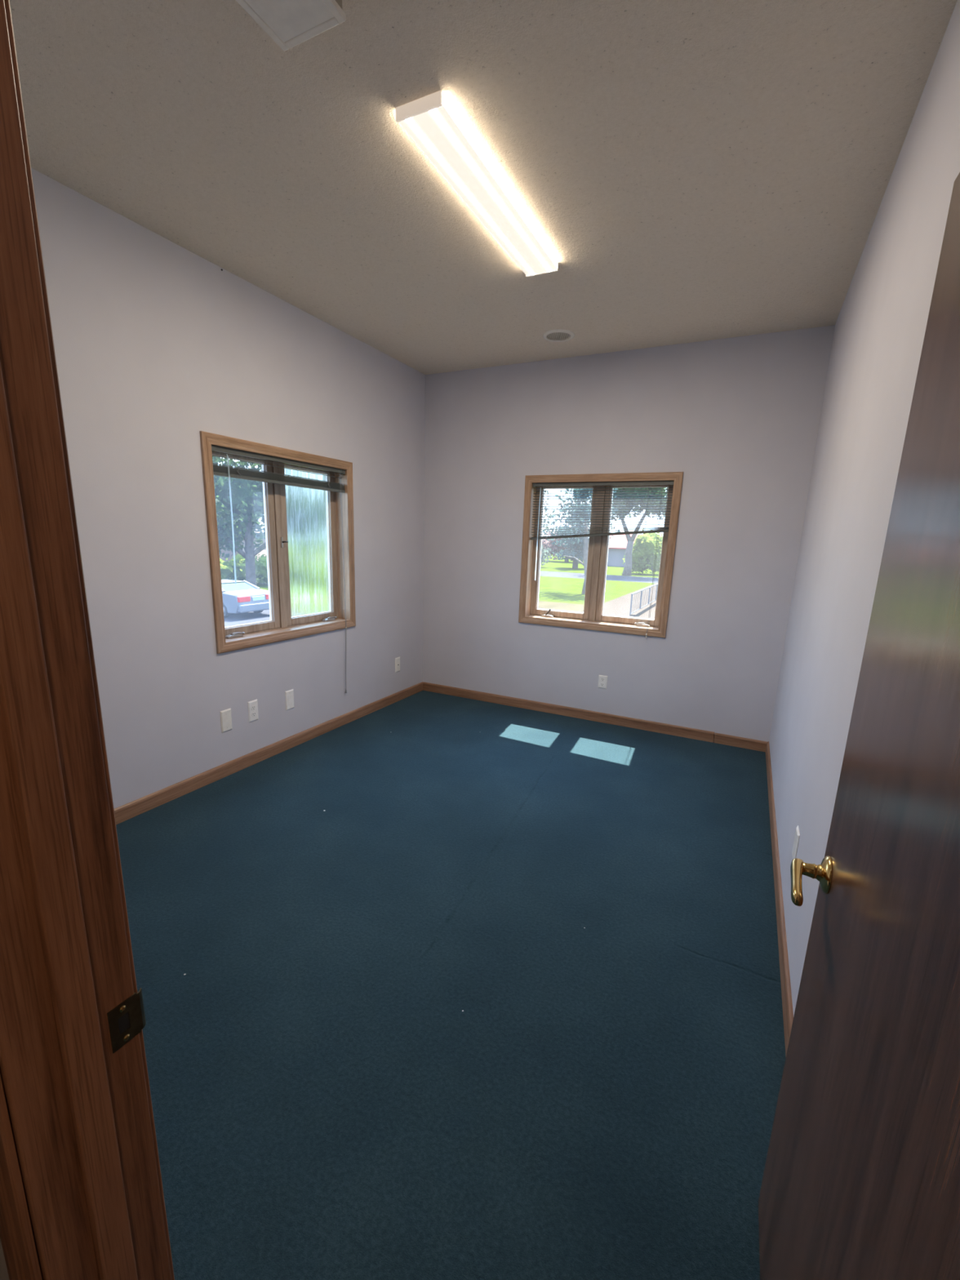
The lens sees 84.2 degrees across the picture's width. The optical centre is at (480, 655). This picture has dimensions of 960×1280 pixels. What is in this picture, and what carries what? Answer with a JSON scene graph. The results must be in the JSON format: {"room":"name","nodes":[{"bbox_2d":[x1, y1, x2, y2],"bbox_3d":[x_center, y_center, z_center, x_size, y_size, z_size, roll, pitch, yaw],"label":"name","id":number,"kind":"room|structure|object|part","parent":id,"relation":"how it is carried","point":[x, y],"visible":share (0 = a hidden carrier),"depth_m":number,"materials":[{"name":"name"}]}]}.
{"room":"empty office room","nodes":[
{"label":"empty office room","id":0,"kind":"room"},
{"bbox_2d":[0,1239,9,1279],"bbox_3d":[-0.190,0.095,0.321,3.000,2.600,0.006,8,14,26],"label":"wall partition","id":1,"kind":"structure","parent":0,"point":[3,1270],"depth_m":0.66,"materials":[{"name":"paint"}]},
{"bbox_2d":[31,168,425,808],"bbox_3d":[-1.543,0.190,3.343,0.200,4.620,4.045,8,14,26],"label":"wall","id":2,"kind":"structure","parent":0,"point":[157,346],"depth_m":2.84,"materials":[{"name":"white paint"}]},
{"bbox_2d":[220,707,232,733],"bbox_3d":[-1.527,0.393,3.193,0.008,0.136,0.074,8,14,26],"label":"blank wall plate","id":3,"kind":"object","parent":2,"relation":"attached to","point":[225,715],"visible":1,"depth_m":3.19,"materials":[{"name":"beige plastic"}]},
{"bbox_2d":[247,699,258,722],"bbox_3d":[-1.439,0.353,3.364,0.009,0.136,0.074,8,14,26],"label":"electrical outlet","id":4,"kind":"object","parent":2,"relation":"attached to","point":[252,705],"visible":1,"depth_m":3.36,"materials":[{"name":"white plastic"}]},
{"bbox_2d":[114,681,423,824],"bbox_3d":[-1.435,0.651,3.452,0.013,0.081,3.922,8,14,26],"label":"baseboard","id":5,"kind":"structure","parent":2,"relation":"attached to","point":[126,811],"depth_m":3.34,"materials":[{"name":"brown wood"}]},
{"bbox_2d":[200,431,355,653],"bbox_3d":[-1.320,-0.721,3.522,0.214,1.210,1.217,8,14,26],"label":"window","id":6,"kind":"structure","parent":2,"relation":"in","point":[305,553],"depth_m":3.67,"materials":[{"name":"brown wood"}]},
{"bbox_3d":[-1.490,-0.604,2.971,0.016,1.210,0.058,8,14,26],"label":"casing","id":7,"kind":"part","parent":6,"relation":"part of","materials":[{"name":"brown wood"}]},
{"bbox_3d":[-1.497,-0.132,3.275,0.018,0.019,0.089,10,15,34],"label":"crank handle","id":8,"kind":"part","parent":6,"relation":"part of","materials":[{"name":"silver metal"}]},
{"bbox_3d":[-1.483,-0.674,3.287,0.044,1.083,0.520,8,14,26],"label":"sash","id":9,"kind":"part","parent":6,"relation":"part of","materials":[{"name":"brown wood"}]},
{"bbox_3d":[-1.213,-1.271,3.354,0.016,0.058,1.217,8,14,26],"label":"casing","id":10,"kind":"part","parent":6,"relation":"part of","materials":[{"name":"brown wood"}]},
{"bbox_2d":[211,444,346,693],"bbox_3d":[-1.252,-0.433,3.546,0.064,1.662,1.098,8,14,26],"label":"blind","id":11,"kind":"object","parent":6,"relation":"attached to","point":[218,470],"visible":0.82,"depth_m":3.29,"materials":[{"name":"grey metal"}]},
{"bbox_3d":[-1.245,-1.101,3.406,0.026,0.022,1.090,8,14,26],"label":"rail","id":12,"kind":"part","parent":11,"relation":"part of","materials":[{"name":"grey metal"}]},
{"bbox_3d":[-1.022,-0.521,3.967,0.027,1.600,0.022,8,14,26],"label":"pull cord","id":13,"kind":"part","parent":11,"relation":"part of","materials":[{"name":"grey fabric"}]},
{"bbox_3d":[-1.302,-0.177,3.625,0.106,0.011,1.102,8,14,26],"label":"sill","id":14,"kind":"part","parent":6,"relation":"part of","materials":[{"name":"brown wood"}]},
{"bbox_3d":[-1.249,-0.146,3.604,0.016,0.058,1.217,8,14,26],"label":"casing","id":15,"kind":"part","parent":6,"relation":"part of","materials":[{"name":"brown wood"}]},
{"bbox_3d":[-1.374,-0.729,3.548,0.093,1.117,1.124,8,14,26],"label":"frame","id":16,"kind":"part","parent":6,"relation":"part of","materials":[{"name":"brown wood"}]},
{"bbox_3d":[-1.231,-0.790,3.790,0.003,1.003,0.416,8,14,26],"label":"glass pane","id":17,"kind":"part","parent":6,"relation":"part of","materials":[{"name":"clear glass"}]},
{"bbox_3d":[-1.226,-0.777,3.790,0.044,1.083,0.520,8,14,26],"label":"sash","id":18,"kind":"part","parent":6,"relation":"part of","materials":[{"name":"brown wood"}]},
{"bbox_3d":[-0.972,-0.813,3.987,0.016,1.210,0.058,8,14,26],"label":"casing","id":19,"kind":"part","parent":6,"relation":"part of","materials":[{"name":"brown wood"}]},
{"bbox_2d":[284,688,293,711],"bbox_3d":[-1.304,0.305,3.632,0.008,0.136,0.074,8,14,26],"label":"blank wall plate","id":20,"kind":"object","parent":2,"relation":"attached to","point":[289,695],"visible":1,"depth_m":3.62,"materials":[{"name":"white plastic"}]},
{"bbox_2d":[395,657,399,672],"bbox_3d":[-0.738,0.085,4.740,0.009,0.132,0.074,8,14,26],"label":"jack wall plate","id":21,"kind":"object","parent":2,"relation":"attached to","point":[397,660],"visible":1,"depth_m":4.73,"materials":[{"name":"beige plastic"}]},
{"bbox_2d":[115,690,786,1279],"bbox_3d":[-0.137,0.945,2.780,2.986,0.120,4.045,8,14,26],"label":"floor","id":22,"kind":"structure","parent":0,"point":[600,1103],"depth_m":1.71,"materials":[{"name":"teal carpet"}]},
{"bbox_2d":[9,0,957,374],"bbox_3d":[-0.035,-1.962,2.245,3.306,0.150,4.245,8,14,26],"label":"ceiling","id":23,"kind":"structure","parent":0,"point":[690,171],"depth_m":1.89,"materials":[{"name":"white paint"}]},
{"bbox_2d":[235,0,345,51],"bbox_3d":[-0.687,-1.548,0.863,0.212,0.100,1.150,8,14,26],"label":"ceiling vent","id":24,"kind":"object","parent":23,"relation":"attached to","point":[289,24],"visible":1,"depth_m":1.33,"materials":[{"name":"beige metal"}]},
{"bbox_3d":[-0.689,-1.506,0.872,0.172,0.010,1.110,8,14,26],"label":"panel","id":25,"kind":"part","parent":24,"relation":"part of","materials":[{"name":"white metal"}]},
{"bbox_2d":[395,90,558,276],"bbox_3d":[0.056,-1.851,2.191,0.171,0.037,1.146,8,14,26],"label":"fluorescent light","id":26,"kind":"object","parent":23,"relation":"in","point":[430,121],"visible":1,"depth_m":1.99,"materials":[{"name":"white plastic"}]},
{"bbox_2d":[542,328,574,342],"bbox_3d":[0.530,-2.160,3.595,0.214,0.012,0.214,8,14,26],"label":"ceiling vent","id":27,"kind":"object","parent":23,"relation":"in","point":[557,335],"visible":1,"depth_m":3.58,"materials":[{"name":"white metal"}]},
{"bbox_2d":[547,332,569,341],"bbox_3d":[0.529,-2.159,3.595,0.143,0.010,0.153,2,13,1],"label":"grille","id":28,"kind":"object","parent":27,"relation":"attached to","point":[552,336],"depth_m":3.61,"materials":[{"name":"grey metal"}]},
{"bbox_2d":[422,324,835,742],"bbox_3d":[0.795,0.002,4.533,3.306,4.620,0.200,8,14,26],"label":"wall","id":29,"kind":"structure","parent":0,"point":[740,417],"depth_m":3.99,"materials":[{"name":"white paint"}]},
{"bbox_2d":[422,681,766,751],"bbox_3d":[0.768,0.484,4.524,2.960,0.081,0.015,8,14,26],"label":"baseboard","id":30,"kind":"structure","parent":29,"relation":"attached to","point":[668,729],"depth_m":4.39,"materials":[{"name":"brown wood"}]},
{"bbox_2d":[518,471,683,637],"bbox_3d":[0.935,-0.817,4.283,1.215,1.210,0.214,8,14,26],"label":"window","id":31,"kind":"structure","parent":29,"relation":"in","point":[593,617],"depth_m":4.29,"materials":[{"name":"brown wood"}]},
{"bbox_3d":[0.374,-0.871,4.446,0.058,1.210,0.016,8,14,26],"label":"casing","id":32,"kind":"part","parent":31,"relation":"part of","materials":[{"name":"brown wood"}]},
{"bbox_3d":[0.697,-0.860,4.441,0.519,1.083,0.044,8,14,26],"label":"sash","id":33,"kind":"part","parent":31,"relation":"part of","materials":[{"name":"brown wood"}]},
{"bbox_3d":[0.873,-0.237,4.321,1.215,0.058,0.016,8,14,26],"label":"casing","id":34,"kind":"part","parent":31,"relation":"part of","materials":[{"name":"brown wood"}]},
{"bbox_3d":[0.901,-0.270,4.369,1.100,0.011,0.106,8,14,26],"label":"sill","id":35,"kind":"part","parent":31,"relation":"part of","materials":[{"name":"brown wood"}]},
{"bbox_3d":[0.963,-0.828,4.336,1.122,1.117,0.093,8,14,26],"label":"frame","id":36,"kind":"part","parent":31,"relation":"part of","materials":[{"name":"brown wood"}]},
{"bbox_2d":[530,480,674,638],"bbox_3d":[0.895,-0.766,4.214,1.096,1.165,0.067,8,14,26],"label":"blind","id":37,"kind":"object","parent":31,"relation":"attached to","point":[654,529],"visible":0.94,"depth_m":4.12,"materials":[{"name":"grey metal"}]},
{"bbox_3d":[0.551,-1.158,4.325,0.020,0.421,0.036,8,14,26],"label":"ladder cord","id":38,"kind":"part","parent":37,"relation":"part of","materials":[{"name":"grey fabric"}]},
{"bbox_3d":[0.909,-0.948,4.190,1.088,0.107,0.026,8,14,26],"label":"rail","id":39,"kind":"part","parent":37,"relation":"part of","materials":[{"name":"grey metal"}]},
{"bbox_3d":[1.248,-1.093,3.983,0.020,0.357,0.036,8,14,26],"label":"ladder cord","id":40,"kind":"part","parent":37,"relation":"part of","materials":[{"name":"grey fabric"}]},
{"bbox_3d":[1.314,-0.711,4.000,0.015,1.095,0.029,8,14,26],"label":"pull cord","id":41,"kind":"part","parent":37,"relation":"part of","materials":[{"name":"grey fabric"}]},
{"bbox_3d":[0.909,-1.361,4.072,1.215,0.058,0.016,8,14,26],"label":"casing","id":42,"kind":"part","parent":31,"relation":"part of","materials":[{"name":"brown wood"}]},
{"bbox_3d":[1.209,-0.788,4.194,0.519,1.083,0.044,8,14,26],"label":"sash","id":43,"kind":"part","parent":31,"relation":"part of","materials":[{"name":"brown wood"}]},
{"bbox_3d":[1.408,-0.727,3.947,0.058,1.210,0.016,8,14,26],"label":"casing","id":44,"kind":"part","parent":31,"relation":"part of","materials":[{"name":"brown wood"}]},
{"bbox_2d":[597,675,608,688],"bbox_3d":[1.001,0.219,4.354,0.074,0.110,0.009,8,14,26],"label":"electrical outlet","id":45,"kind":"object","parent":29,"relation":"attached to","point":[602,680],"visible":1,"depth_m":4.35,"materials":[{"name":"white plastic"}]},
{"bbox_2d":[768,0,959,1015],"bbox_3d":[1.298,-0.297,1.793,0.120,2.820,4.045,8,14,26],"label":"wall","id":46,"kind":"structure","parent":0,"point":[880,326],"depth_m":1.74,"materials":[{"name":"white paint"}]},
{"bbox_2d":[765,741,793,1055],"bbox_3d":[1.222,1.020,2.171,0.013,0.081,3.922,8,14,26],"label":"baseboard","id":47,"kind":"structure","parent":46,"relation":"attached to","point":[787,1004],"depth_m":2.05,"materials":[{"name":"brown wood"}]},
{"bbox_2d":[791,825,799,859],"bbox_3d":[1.185,0.712,1.998,0.008,0.120,0.080,8,14,26],"label":"blank wall plate","id":48,"kind":"object","parent":46,"relation":"attached to","point":[797,836],"visible":0.88,"depth_m":1.98,"materials":[{"name":"white plastic"}]},
{"bbox_3d":[-0.968,-0.137,0.744,2.986,2.820,0.123,8,14,26],"label":"wall","id":49,"kind":"structure","parent":0,"visible":0},
{"bbox_2d":[0,0,174,1279],"bbox_3d":[-0.081,0.356,0.389,0.922,2.067,0.156,8,14,26],"label":"door frame","id":50,"kind":"structure","parent":49,"relation":"attached to","point":[82,1196],"depth_m":0.55,"materials":[{"name":"red wood"}]},
{"bbox_3d":[-0.504,0.318,0.515,0.047,2.060,0.014,8,14,26],"label":"casing","id":51,"kind":"part","parent":50,"relation":"part of","materials":[{"name":"red wood"}]},
{"bbox_3d":[-0.427,0.442,0.644,0.005,0.057,0.042,7,13,21],"label":"strike plate","id":52,"kind":"part","parent":50,"relation":"part of","materials":[{"name":"black metal"}]},
{"bbox_2d":[758,172,959,1279],"bbox_3d":[0.476,0.347,0.636,0.112,1.988,0.822,8,14,25],"label":"door","id":53,"kind":"structure","parent":49,"relation":"in","point":[861,1177],"depth_m":0.67,"materials":[{"name":"brown wood"}]},
{"bbox_3d":[0.564,0.402,0.948,0.021,0.027,0.124,9,14,30],"label":"lever","id":54,"kind":"part","parent":53,"relation":"part of","materials":[{"name":"gold metal"}]},
{"label":"outside","id":55,"kind":"structure","parent":0,"visible":0},
{"bbox_2d":[537,600,584,612],"bbox_3d":[-1.266,-0.807,18.602,4.900,0.050,22.700,8,14,26],"label":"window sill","id":56,"kind":"object","parent":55,"point":[542,604],"visible":0.07,"depth_m":26.68,"materials":[{"name":"beige concrete"}]},
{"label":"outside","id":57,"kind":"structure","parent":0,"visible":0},
{"bbox_2d":[231,575,655,604],"bbox_3d":[-61.817,-12.973,64.711,155.900,0.050,30.300,8,14,26],"label":"lawn","id":58,"kind":"structure","parent":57,"point":[556,589],"depth_m":36.46,"materials":[{"name":"green plant"}]},
{"bbox_2d":[212,456,266,586],"bbox_3d":[-11.464,-7.174,24.863,9.875,9.268,6.422,1,13,-2],"label":"shade tree","id":59,"kind":"object","parent":58,"relation":"on","point":[247,499],"visible":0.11,"depth_m":24.20,"materials":[{"name":"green plant"}]},
{"bbox_2d":[214,462,265,558],"bbox_3d":[-10.250,-10.637,36.788,21.517,10.926,9.182,-2,13,-18],"label":"broadleaf tree","id":60,"kind":"object","parent":58,"relation":"on","point":[256,545],"visible":0.02,"depth_m":35.08,"materials":[{"name":"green plant"}]},
{"bbox_2d":[219,528,266,562],"bbox_3d":[-26.006,-10.912,48.962,10.800,5.000,9.800,0,13,-8],"label":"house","id":61,"kind":"structure","parent":58,"relation":"on","point":[264,551],"depth_m":45.55,"materials":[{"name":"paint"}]},
{"bbox_2d":[219,553,267,583],"bbox_3d":[-16.327,-5.121,31.509,12.257,2.212,2.585,-4,14,-24],"label":"hedge","id":62,"kind":"object","parent":58,"relation":"on","point":[227,569],"visible":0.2,"depth_m":31.71,"materials":[{"name":"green plant"}]},
{"bbox_2d":[542,488,553,530],"bbox_3d":[2.771,-8.807,36.984,4.559,8.091,4.409,8,14,26],"label":"tree","id":63,"kind":"object","parent":58,"relation":"on","point":[544,526],"visible":0.02,"depth_m":36.53,"materials":[{"name":"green plant"}]},
{"bbox_2d":[542,488,620,594],"bbox_3d":[6.055,-8.115,33.170,5.496,8.623,4.794,8,14,26],"label":"tree","id":64,"kind":"object","parent":58,"relation":"on","point":[586,513],"visible":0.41,"depth_m":32.98,"materials":[{"name":"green plant"}]},
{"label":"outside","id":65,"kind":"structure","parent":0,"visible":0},
{"bbox_2d":[540,554,658,577],"bbox_3d":[53.053,-19.466,110.711,320.000,0.050,140.000,8,14,26],"label":"lawn","id":66,"kind":"structure","parent":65,"point":[558,566],"depth_m":62.68,"materials":[{"name":"green plant"}]},
{"bbox_2d":[540,545,552,566],"bbox_3d":[4.432,-13.001,64.278,8.608,4.566,5.522,8,14,26],"label":"street tree","id":67,"kind":"object","parent":66,"relation":"on","point":[543,553],"visible":0.09,"depth_m":63.30,"materials":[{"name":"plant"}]},
{"bbox_2d":[542,520,589,562],"bbox_3d":[13.205,-17.282,80.992,12.172,6.240,7.768,8,14,26],"label":"street tree","id":68,"kind":"object","parent":66,"relation":"on","point":[555,548],"visible":0.23,"depth_m":80.89,"materials":[{"name":"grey plant"}]},
{"bbox_2d":[552,491,591,568],"bbox_3d":[11.494,-16.197,62.330,5.257,12.092,5.329,1,13,-2],"label":"conifer","id":69,"kind":"object","parent":66,"relation":"on","point":[577,548],"visible":0.27,"depth_m":62.20,"materials":[{"name":"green plant"}]},
{"bbox_2d":[607,533,638,566],"bbox_3d":[21.285,-14.931,75.356,7.400,4.400,10.000,8,14,26],"label":"house","id":70,"kind":"structure","parent":66,"relation":"on","point":[618,544],"depth_m":72.20,"materials":[{"name":"white"}]},
{"bbox_2d":[591,487,667,575],"bbox_3d":[15.227,-14.332,51.976,9.877,13.259,7.928,8,14,26],"label":"forked tree","id":71,"kind":"object","parent":66,"relation":"on","point":[627,571],"visible":0.25,"depth_m":51.18,"materials":[{"name":"grey plant"}]},
{"bbox_2d":[622,528,662,573],"bbox_3d":[17.735,-10.909,56.336,5.016,5.075,4.204,8,14,26],"label":"bush","id":72,"kind":"object","parent":66,"relation":"on","point":[643,553],"visible":0.79,"depth_m":55.19,"materials":[{"name":"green plant"}]},
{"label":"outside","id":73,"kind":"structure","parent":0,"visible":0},
{"bbox_2d":[581,582,656,618],"bbox_3d":[8.637,-1.751,24.368,7.600,0.050,42.000,8,14,26],"label":"path","id":74,"kind":"structure","parent":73,"point":[620,606],"depth_m":28.30,"materials":[{"name":"concrete"}]},
{"bbox_2d":[630,600,656,617],"bbox_3d":[11.718,-3.725,33.232,0.220,0.160,22.400,8,14,26],"label":"kerb","id":75,"kind":"object","parent":74,"relation":"on","point":[646,608],"visible":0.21,"depth_m":25.37,"materials":[{"name":"concrete"}]},
{"bbox_2d":[629,583,657,616],"bbox_3d":[11.016,-3.951,32.104,0.060,1.045,19.325,8,14,26],"label":"railing","id":76,"kind":"object","parent":74,"relation":"on","point":[656,584],"visible":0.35,"depth_m":25.80,"materials":[{"name":"grey metal"}]},
{"bbox_3d":[6.705,-2.210,23.662,0.050,1.030,0.050,8,14,26],"label":"post","id":77,"kind":"part","parent":76,"relation":"part of","materials":[{"name":"grey metal"}]},
{"bbox_3d":[7.778,-2.642,25.765,0.050,1.030,0.050,8,14,26],"label":"post","id":78,"kind":"part","parent":76,"relation":"part of","materials":[{"name":"grey metal"}]},
{"bbox_3d":[11.033,-4.439,31.998,0.060,0.045,19.320,8,14,26],"label":"rail","id":79,"kind":"part","parent":76,"relation":"part of","materials":[{"name":"grey metal"}]},
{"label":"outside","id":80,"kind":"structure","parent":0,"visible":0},
{"bbox_2d":[224,609,270,626],"bbox_3d":[-37.362,-0.817,13.459,46.800,0.050,42.000,8,14,26],"label":"pavement","id":81,"kind":"structure","parent":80,"point":[233,619],"depth_m":20.23,"materials":[{"name":"grey concrete"}]},
{"bbox_2d":[221,578,269,617],"bbox_3d":[-10.514,-2.364,21.224,4.740,1.301,1.788,8,14,26],"label":"car","id":82,"kind":"object","parent":81,"relation":"on","point":[242,597],"visible":0.38,"depth_m":20.05,"materials":[{"name":"silver metal"}]},
{"bbox_3d":[-10.250,-2.763,21.007,2.398,0.310,1.563,8,14,26],"label":"cabin glass","id":83,"kind":"part","parent":82,"relation":"part of","materials":[{"name":"glass"}]},
{"bbox_2d":[236,595,250,602],"bbox_3d":[-8.803,-2.083,19.700,0.182,0.200,0.500,8,14,26],"label":"tail light","id":84,"kind":"object","parent":82,"relation":"attached to","point":[239,598],"depth_m":19.62,"materials":[{"name":"red plastic"}]},
{"bbox_3d":[-8.569,-1.988,20.308,0.380,0.025,1.680,8,14,26],"label":"bumper trim","id":85,"kind":"part","parent":82,"relation":"part of","materials":[{"name":"silver metal"}]},
{"bbox_3d":[-8.459,-2.171,20.215,0.052,0.150,0.560,8,14,26],"label":"licence plate","id":86,"kind":"part","parent":82,"relation":"part of","materials":[{"name":"white metal"}]},
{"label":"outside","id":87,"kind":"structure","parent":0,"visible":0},
{"bbox_2d":[539,570,658,583],"bbox_3d":[20.020,-6.173,46.012,320.000,0.050,7.700,8,14,26],"label":"road","id":88,"kind":"structure","parent":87,"point":[568,575],"depth_m":50.05,"materials":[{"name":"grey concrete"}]}
]}

